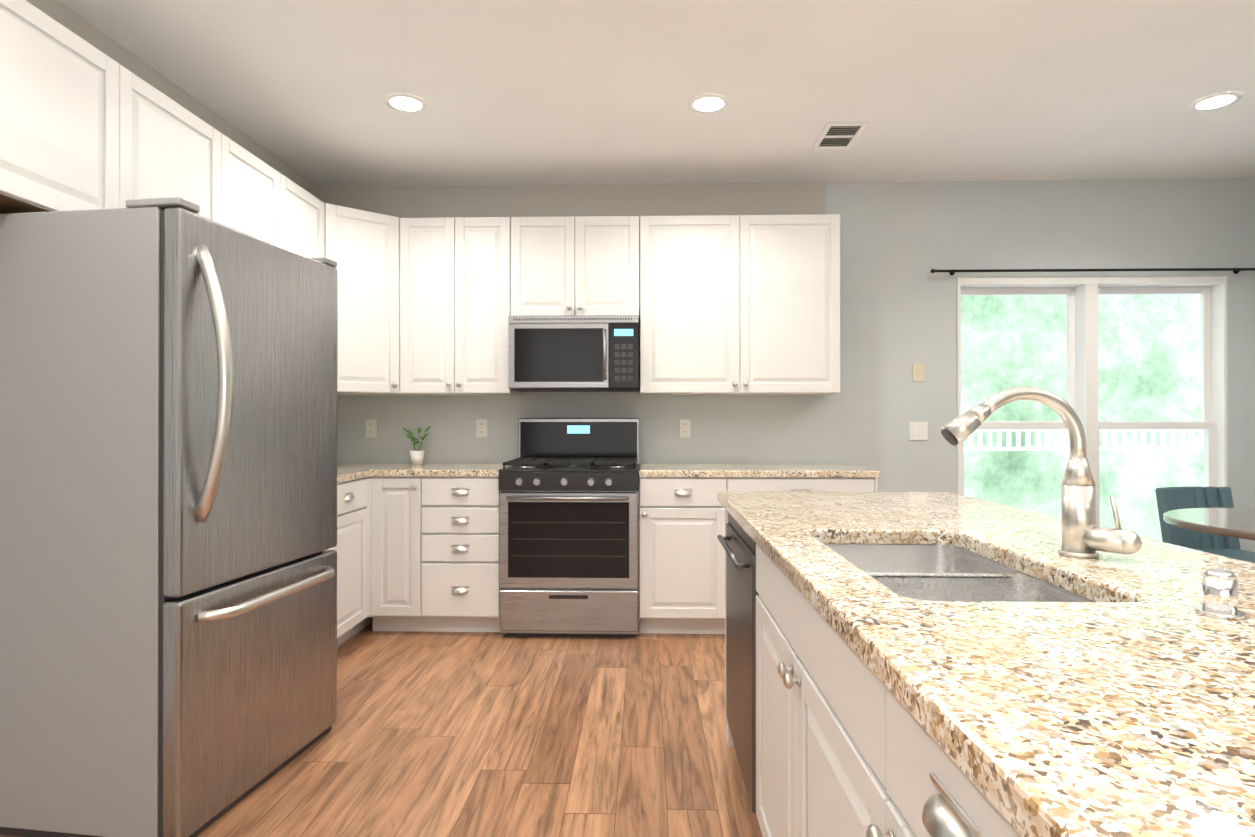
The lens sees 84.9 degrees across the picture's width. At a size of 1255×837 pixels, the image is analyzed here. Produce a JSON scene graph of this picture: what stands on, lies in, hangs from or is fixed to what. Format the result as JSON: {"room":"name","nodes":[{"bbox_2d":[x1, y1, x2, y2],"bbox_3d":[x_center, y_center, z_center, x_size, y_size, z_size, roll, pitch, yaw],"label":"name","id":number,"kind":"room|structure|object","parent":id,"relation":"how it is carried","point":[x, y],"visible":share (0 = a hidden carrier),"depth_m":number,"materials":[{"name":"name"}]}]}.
{"room":"kitchen","nodes":[
{"label":"kitchen","id":0,"kind":"room"},
{"bbox_2d":[26,0,321,200],"bbox_3d":[-2.134,-0.157,0.601,0.124,2.673,7.870,0,0,2],"label":"wall","id":1,"kind":"structure","parent":0,"point":[55,9],"depth_m":2.96,"materials":[{"name":"paint"}]},
{"bbox_2d":[0,0,139,213],"bbox_3d":[-1.872,-0.906,2.020,0.330,0.570,0.677,0,0,2],"label":"upper cabinet","id":2,"kind":"object","parent":1,"relation":"attached to","point":[70,112],"depth_m":2.07,"materials":[{"name":"white wood"}]},
{"bbox_2d":[140,78,227,225],"bbox_3d":[-1.858,-0.904,2.549,0.330,0.570,0.606,0,0,2],"label":"upper cabinet","id":3,"kind":"object","parent":1,"relation":"attached to","point":[183,156],"depth_m":2.60,"materials":[{"name":"white wood"}]},
{"bbox_2d":[228,138,275,244],"bbox_3d":[-1.843,-0.669,3.080,0.330,1.035,0.573,0,0,2],"label":"upper cabinet","id":4,"kind":"object","parent":1,"relation":"attached to","point":[251,181],"depth_m":3.06,"materials":[{"name":"white wood"}]},
{"bbox_2d":[276,170,327,257],"bbox_3d":[-1.809,-0.668,3.530,0.375,1.035,0.555,0,0,2],"label":"upper cabinet","id":5,"kind":"object","parent":1,"relation":"attached to","point":[301,218],"depth_m":3.50,"materials":[{"name":"white wood"}]},
{"bbox_2d":[0,621,762,836],"bbox_3d":[0.908,1.230,0.515,6.210,0.100,7.870,0,0,2],"label":"floor","id":6,"kind":"structure","parent":0,"point":[464,734],"depth_m":2.48,"materials":[{"name":"brown wood"}]},
{"bbox_2d":[0,197,337,836],"bbox_3d":[-1.507,0.292,2.290,0.896,1.787,0.776,0,0,8],"label":"refrigerator","id":7,"kind":"object","parent":6,"relation":"on","point":[168,506],"visible":1,"depth_m":1.92,"materials":[{"name":"grey metal"}]},
{"bbox_2d":[327,478,362,646],"bbox_3d":[-1.713,0.752,3.266,0.580,0.876,0.988,0,0,2],"label":"base cabinet","id":8,"kind":"object","parent":6,"relation":"on","point":[349,548],"depth_m":3.52,"materials":[{"name":"white wood"}]},
{"bbox_2d":[337,463,376,482],"bbox_3d":[-1.703,0.298,3.573,0.585,0.035,1.598,0,0,2],"label":"countertop","id":9,"kind":"structure","parent":8,"relation":"on","point":[349,471],"depth_m":3.71,"materials":[{"name":"stone"}]},
{"bbox_2d":[383,476,422,631],"bbox_3d":[-1.271,0.755,4.039,0.302,0.876,0.640,0,0,2],"label":"base cabinet","id":10,"kind":"object","parent":6,"relation":"on","point":[419,553],"depth_m":3.75,"materials":[{"name":"white wood"}]},
{"bbox_2d":[423,476,499,631],"bbox_3d":[-0.933,0.755,4.045,0.491,0.876,0.610,0,0,2],"label":"base cabinet","id":11,"kind":"object","parent":6,"relation":"on","point":[461,515],"depth_m":3.74,"materials":[{"name":"white wood"}]},
{"bbox_2d":[373,463,507,476],"bbox_3d":[-1.035,0.300,4.046,0.695,0.035,0.615,0,0,2],"label":"countertop","id":12,"kind":"structure","parent":11,"relation":"on","point":[382,469],"depth_m":3.78,"materials":[{"name":"stone"}]},
{"bbox_2d":[402,426,430,463],"bbox_3d":[-1.294,0.164,4.280,0.165,0.237,0.173,0,0,2],"label":"potted plant","id":13,"kind":"object","parent":12,"relation":"on","point":[417,456],"visible":0.98,"depth_m":4.24,"materials":[{"name":"white"}]},
{"bbox_2d":[498,418,639,636],"bbox_3d":[-0.309,0.594,3.982,0.753,1.195,0.699,0,0,2],"label":"range","id":14,"kind":"object","parent":6,"relation":"on","point":[569,525],"visible":1,"depth_m":3.69,"materials":[{"name":"silver metal"}]},
{"bbox_2d":[639,477,738,633],"bbox_3d":[0.337,0.755,4.011,0.530,0.876,0.610,0,0,2],"label":"base cabinet","id":15,"kind":"object","parent":6,"relation":"on","point":[682,556],"depth_m":3.71,"materials":[{"name":"white wood"}]},
{"bbox_2d":[717,513,758,812],"bbox_3d":[0.644,0.750,2.169,0.665,0.871,0.608,0,0,2],"label":"dishwasher","id":16,"kind":"object","parent":6,"relation":"on","point":[738,543],"visible":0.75,"depth_m":2.06,"materials":[{"name":"grey metal"}]},
{"bbox_2d":[739,477,877,491],"bbox_3d":[0.919,0.754,3.996,0.861,0.876,0.610,0,0,2],"label":"base cabinet","id":17,"kind":"object","parent":6,"relation":"on","point":[760,484],"depth_m":3.69,"materials":[{"name":"white wood"}]},
{"bbox_2d":[639,463,879,476],"bbox_3d":[0.715,0.299,4.000,1.289,0.035,0.615,0,0,2],"label":"countertop","id":18,"kind":"structure","parent":17,"relation":"on","point":[646,470],"depth_m":3.71,"materials":[{"name":"stone"}]},
{"bbox_2d":[853,651,1004,836],"bbox_3d":[0.728,0.742,0.652,0.825,0.876,0.503,0,0,2],"label":"base cabinet","id":19,"kind":"object","parent":6,"relation":"on","point":[905,784],"depth_m":0.80,"materials":[{"name":"white wood"}]},
{"bbox_2d":[718,491,1254,836],"bbox_3d":[0.740,0.289,1.076,0.875,0.035,3.055,0,0,2],"label":"countertop","id":20,"kind":"structure","parent":19,"relation":"on","point":[1123,705],"depth_m":0.77,"materials":[{"name":"stone"}]},
{"bbox_2d":[825,544,1094,601],"bbox_3d":[0.610,0.408,1.356,0.412,0.200,0.722,0,0,2],"label":"sink basin","id":21,"kind":"object","parent":20,"relation":"in","point":[934,572],"visible":0.15,"depth_m":1.35,"materials":[{"name":"silver metal"}]},
{"bbox_2d":[941,387,1141,558],"bbox_3d":[0.800,0.104,1.343,0.340,0.336,0.123,0,0,2],"label":"faucet","id":22,"kind":"object","parent":20,"relation":"on","point":[1084,535],"visible":1,"depth_m":1.35,"materials":[{"name":"silver metal"}]},
{"bbox_2d":[1195,569,1245,619],"bbox_3d":[0.819,0.241,0.949,0.054,0.060,0.054,0,0,2],"label":"sink air gap","id":23,"kind":"object","parent":20,"relation":"on","point":[1219,593],"visible":0.98,"depth_m":0.94,"materials":[{"name":"silver metal"}]},
{"bbox_2d":[1005,819,1021,836],"bbox_3d":[0.712,0.740,0.045,0.825,0.876,0.937,0,0,2],"label":"base cabinet","id":24,"kind":"object","parent":6,"relation":"on","point":[1010,831],"depth_m":0.56,"materials":[{"name":"white wood"}]},
{"bbox_2d":[1155,486,1254,563],"bbox_3d":[3.179,0.786,3.630,0.450,0.809,0.546,0,0,-6],"label":"dining chair","id":25,"kind":"object","parent":6,"relation":"on","point":[1174,498],"visible":0.46,"depth_m":3.80,"materials":[{"name":"teal fabric"}]},
{"bbox_2d":[1163,508,1254,539],"bbox_3d":[2.915,0.813,2.839,1.100,0.750,1.100,0,0,2],"label":"dining table","id":26,"kind":"object","parent":6,"relation":"on","point":[1235,522],"visible":0.9,"depth_m":2.97,"materials":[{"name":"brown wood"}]},
{"bbox_2d":[59,0,1254,186],"bbox_3d":[0.908,-1.544,0.525,6.210,0.100,7.870,0,0,2],"label":"ceiling","id":27,"kind":"structure","parent":0,"point":[540,92],"depth_m":3.05,"materials":[{"name":"paint"}]},
{"bbox_2d":[384,93,427,112],"bbox_3d":[-1.041,-1.480,3.226,0.196,0.006,0.196,0,0,2],"label":"recessed light","id":28,"kind":"object","parent":27,"relation":"in","point":[404,102],"visible":1,"depth_m":3.22,"materials":[{"name":"white"}]},
{"bbox_2d":[688,93,728,113],"bbox_3d":[0.381,-1.480,3.231,0.196,0.006,0.196,0,0,2],"label":"recessed light","id":29,"kind":"object","parent":27,"relation":"in","point":[707,103],"visible":1,"depth_m":3.22,"materials":[{"name":"white"}]},
{"bbox_2d":[812,122,868,148],"bbox_3d":[1.109,-1.476,3.595,0.210,0.012,0.320,0,0,2],"label":"ceiling vent","id":30,"kind":"object","parent":27,"relation":"in","point":[836,135],"visible":1,"depth_m":3.58,"materials":[{"name":"white metal"}]},
{"bbox_2d":[1188,91,1242,111],"bbox_3d":[2.751,-1.480,3.211,0.196,0.006,0.196,0,0,2],"label":"recessed light","id":31,"kind":"object","parent":27,"relation":"in","point":[1215,101],"visible":0.92,"depth_m":3.20,"materials":[{"name":"white plastic"}]},
{"bbox_2d":[322,178,1254,551],"bbox_3d":[1.010,-0.143,4.377,5.970,2.673,0.154,0,0,2],"label":"wall","id":32,"kind":"structure","parent":0,"point":[898,298],"depth_m":4.29,"materials":[{"name":"paint"}]},
{"bbox_2d":[328,204,407,395],"bbox_3d":[-1.634,-0.666,4.041,0.698,1.035,0.665,0,0,2],"label":"upper cabinet","id":33,"kind":"object","parent":32,"relation":"attached to","point":[369,250],"depth_m":3.93,"materials":[{"name":"white wood"}]},
{"bbox_2d":[366,419,376,436],"bbox_3d":[-1.632,0.063,4.368,0.070,0.114,0.008,0,0,2],"label":"electrical outlet plate","id":34,"kind":"object","parent":32,"relation":"attached to","point":[371,427],"visible":1,"depth_m":4.37,"materials":[{"name":"white plastic"}]},
{"bbox_2d":[408,217,463,394],"bbox_3d":[-1.169,-0.665,4.176,0.427,1.035,0.371,0,0,2],"label":"upper cabinet","id":35,"kind":"object","parent":32,"relation":"attached to","point":[435,245],"depth_m":4.03,"materials":[{"name":"white wood"}]},
{"bbox_2d":[476,419,486,436],"bbox_3d":[-0.924,0.063,4.349,0.070,0.114,0.008,0,0,2],"label":"electrical outlet plate","id":36,"kind":"object","parent":32,"relation":"attached to","point":[481,427],"visible":1,"depth_m":4.35,"materials":[{"name":"white plastic"}]},
{"bbox_2d":[464,217,523,394],"bbox_3d":[-0.845,-0.665,4.188,0.443,1.035,0.330,0,0,2],"label":"upper cabinet","id":37,"kind":"object","parent":32,"relation":"attached to","point":[493,246],"depth_m":4.02,"materials":[{"name":"white wood"}]},
{"bbox_2d":[524,216,587,315],"bbox_3d":[-0.464,-0.889,4.178,0.434,0.588,0.330,0,0,2],"label":"upper cabinet","id":38,"kind":"object","parent":32,"relation":"attached to","point":[555,248],"depth_m":4.01,"materials":[{"name":"white wood"}]},
{"bbox_2d":[508,315,638,391],"bbox_3d":[-0.306,-0.381,4.112,0.749,0.422,0.447,0,0,2],"label":"microwave","id":39,"kind":"object","parent":38,"relation":"attached to","point":[573,353],"visible":1,"depth_m":3.94,"materials":[{"name":"grey metal"}]},
{"bbox_2d":[588,216,639,319],"bbox_3d":[-0.143,-0.889,4.170,0.434,0.588,0.330,0,0,2],"label":"upper cabinet","id":40,"kind":"object","parent":32,"relation":"attached to","point":[613,241],"depth_m":4.01,"materials":[{"name":"white wood"}]},
{"bbox_2d":[680,419,690,437],"bbox_3d":[0.363,0.063,4.315,0.070,0.114,0.008,0,0,2],"label":"electrical outlet plate","id":41,"kind":"object","parent":32,"relation":"attached to","point":[685,428],"visible":1,"depth_m":4.31,"materials":[{"name":"white plastic"}]},
{"bbox_2d":[639,215,751,394],"bbox_3d":[0.365,-0.665,4.156,0.696,1.035,0.330,0,0,2],"label":"upper cabinet","id":42,"kind":"object","parent":32,"relation":"attached to","point":[716,304],"depth_m":3.99,"materials":[{"name":"white wood"}]},
{"bbox_2d":[752,214,839,394],"bbox_3d":[0.919,-0.665,4.141,0.636,1.035,0.330,0,0,2],"label":"upper cabinet","id":43,"kind":"object","parent":32,"relation":"attached to","point":[796,258],"depth_m":3.98,"materials":[{"name":"white wood"}]},
{"bbox_2d":[912,363,923,381],"bbox_3d":[1.812,-0.287,4.278,0.070,0.114,0.009,0,0,2],"label":"switch plate","id":44,"kind":"object","parent":32,"relation":"attached to","point":[917,372],"visible":1,"depth_m":4.28,"materials":[{"name":"beige plastic"}]},
{"bbox_2d":[909,422,927,439],"bbox_3d":[1.813,0.078,4.277,0.116,0.114,0.008,0,0,2],"label":"switch plate","id":45,"kind":"object","parent":32,"relation":"attached to","point":[918,430],"visible":1,"depth_m":4.27,"materials":[{"name":"white plastic"}]},
{"bbox_2d":[957,276,1227,540],"bbox_3d":[2.874,0.063,4.302,1.700,1.880,0.198,0,0,2],"label":"window","id":46,"kind":"structure","parent":32,"relation":"in","point":[1081,349],"depth_m":4.30,"materials":[{"name":"white"}]},
{"bbox_2d":[930,268,1254,274],"bbox_3d":[2.886,-0.907,4.219,2.041,0.032,0.074,0,0,2],"label":"curtain rod","id":47,"kind":"object","parent":32,"relation":"attached to","point":[1234,270],"visible":1,"depth_m":4.19,"materials":[{"name":"black metal"}]},
{"label":"outside","id":48,"kind":"structure","parent":0,"visible":0},
{"bbox_2d":[961,294,1203,541],"bbox_3d":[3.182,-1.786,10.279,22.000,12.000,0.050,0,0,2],"label":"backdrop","id":49,"kind":"structure","parent":48,"point":[1106,319],"depth_m":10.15,"materials":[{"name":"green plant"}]},
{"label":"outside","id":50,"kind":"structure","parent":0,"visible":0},
{"bbox_2d":[964,429,1203,450],"bbox_3d":[4.118,0.926,7.859,7.000,1.760,0.100,0,0,2],"label":"fence","id":51,"kind":"object","parent":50,"point":[1047,447],"depth_m":7.80,"materials":[{"name":"white paint"}]}
]}

